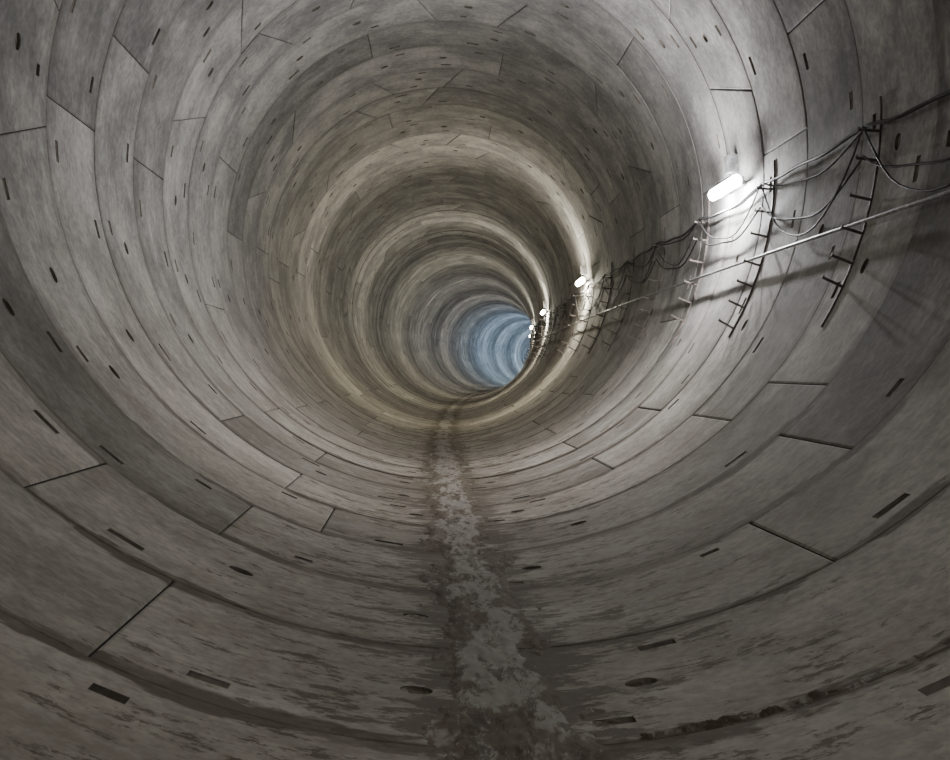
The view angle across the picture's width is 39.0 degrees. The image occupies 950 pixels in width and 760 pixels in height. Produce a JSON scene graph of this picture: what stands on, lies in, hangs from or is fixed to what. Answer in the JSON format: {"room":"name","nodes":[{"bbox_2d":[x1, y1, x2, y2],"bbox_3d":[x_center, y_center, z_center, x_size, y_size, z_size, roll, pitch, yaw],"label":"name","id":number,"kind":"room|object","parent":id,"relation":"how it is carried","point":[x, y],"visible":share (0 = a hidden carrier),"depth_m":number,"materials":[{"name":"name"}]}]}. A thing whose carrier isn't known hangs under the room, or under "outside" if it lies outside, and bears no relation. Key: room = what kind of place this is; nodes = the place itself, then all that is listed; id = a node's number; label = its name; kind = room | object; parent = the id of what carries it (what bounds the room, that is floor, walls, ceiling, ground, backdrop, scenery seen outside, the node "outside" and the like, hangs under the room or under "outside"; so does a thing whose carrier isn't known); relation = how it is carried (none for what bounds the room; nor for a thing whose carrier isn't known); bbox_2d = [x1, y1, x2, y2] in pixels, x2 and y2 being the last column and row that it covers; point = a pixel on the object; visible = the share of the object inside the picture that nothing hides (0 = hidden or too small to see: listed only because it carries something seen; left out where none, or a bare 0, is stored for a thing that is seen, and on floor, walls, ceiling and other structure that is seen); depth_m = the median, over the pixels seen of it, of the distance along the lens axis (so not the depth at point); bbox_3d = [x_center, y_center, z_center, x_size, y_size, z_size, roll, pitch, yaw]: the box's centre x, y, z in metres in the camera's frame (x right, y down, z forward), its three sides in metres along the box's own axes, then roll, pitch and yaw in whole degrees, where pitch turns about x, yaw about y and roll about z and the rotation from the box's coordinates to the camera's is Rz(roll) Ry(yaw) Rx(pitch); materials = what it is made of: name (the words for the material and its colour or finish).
{"room":"underground passage","nodes":[
{"label":"underground passage","id":0,"kind":"room"},
{"bbox_2d":[0,0,949,759],"bbox_3d":[7.105,-2.459,89.869,21.946,6.300,201.864,0,0,0],"label":"lining","id":1,"kind":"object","parent":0,"point":[252,252],"visible":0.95,"depth_m":10.26,"materials":[{"name":"grey concrete"}]},
{"bbox_2d":[400,393,642,759],"bbox_3d":[-0.273,0.933,39.137,1.942,0.039,71.712,0,0,0],"label":"strip","id":2,"kind":"object","parent":1,"relation":"on","point":[514,712],"visible":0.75,"depth_m":5.65,"materials":[{"name":"soil"}]},
{"bbox_2d":[540,301,547,314],"bbox_3d":[2.294,-2.381,44.218,0.229,0.428,1.196,0,0,0],"label":"lamp","id":3,"kind":"object","parent":1,"relation":"attached to","point":[544,303],"visible":1,"depth_m":44.17,"materials":[{"name":"white plastic"}]},
{"bbox_2d":[575,265,588,286],"bbox_3d":[2.353,-2.292,29.279,0.236,0.428,1.196,0,0,0],"label":"lamp","id":4,"kind":"object","parent":1,"relation":"attached to","point":[582,280],"visible":1,"depth_m":29.23,"materials":[{"name":"white plastic"}]},
{"bbox_2d":[522,96,881,364],"bbox_3d":[3.763,-1.484,51.699,3.854,1.710,113.621,0,0,0],"label":"rack","id":5,"kind":"object","parent":1,"relation":"attached to","point":[879,130],"visible":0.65,"depth_m":15.82,"materials":[{"name":"metal"}]},
{"bbox_2d":[529,190,949,352],"bbox_3d":[3.527,-1.377,48.458,2.737,0.030,107.072,0,0,0],"label":"conduit","id":6,"kind":"object","parent":5,"relation":"on","point":[945,193],"visible":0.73,"depth_m":10.98,"materials":[{"name":"grey metal"}]},
{"bbox_2d":[530,126,949,348],"bbox_3d":[3.576,-1.759,48.453,2.780,0.689,107.064,0,0,0],"label":"electrical cable","id":7,"kind":"object","parent":5,"relation":"on","point":[863,127],"visible":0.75,"depth_m":12.51,"materials":[{"name":"rubber"}]},
{"bbox_2d":[530,155,949,346],"bbox_3d":[3.601,-1.687,48.454,2.734,0.407,107.062,0,0,0],"label":"electrical cable","id":8,"kind":"object","parent":5,"relation":"on","point":[863,156],"visible":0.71,"depth_m":12.55,"materials":[{"name":"rubber"}]},
{"bbox_2d":[531,90,948,334],"bbox_3d":[3.652,-2.077,48.452,2.737,0.120,107.054,0,0,0],"label":"electrical cable","id":9,"kind":"object","parent":5,"relation":"on","point":[855,132],"visible":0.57,"depth_m":12.12,"materials":[{"name":"rubber"}]},
{"bbox_2d":[531,90,949,336],"bbox_3d":[3.612,-1.995,48.453,2.724,0.244,107.059,0,0,0],"label":"electrical cable","id":10,"kind":"object","parent":5,"relation":"on","point":[947,92],"visible":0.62,"depth_m":11.58,"materials":[{"name":"rubber"}]},
{"bbox_2d":[708,154,746,200],"bbox_3d":[2.726,-2.202,14.343,0.223,0.428,1.196,0,0,-2],"label":"lamp","id":11,"kind":"object","parent":1,"relation":"attached to","point":[731,163],"visible":1,"depth_m":14.29,"materials":[{"name":"white plastic"}]},
{"bbox_2d":[641,638,949,740],"bbox_3d":[1.611,0.484,4.295,2.168,1.305,0.127,0,0,-3],"label":"mortar","id":12,"kind":"object","parent":1,"relation":"on","point":[711,724],"visible":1,"depth_m":4.25,"materials":[{"name":"concrete"}]}
]}

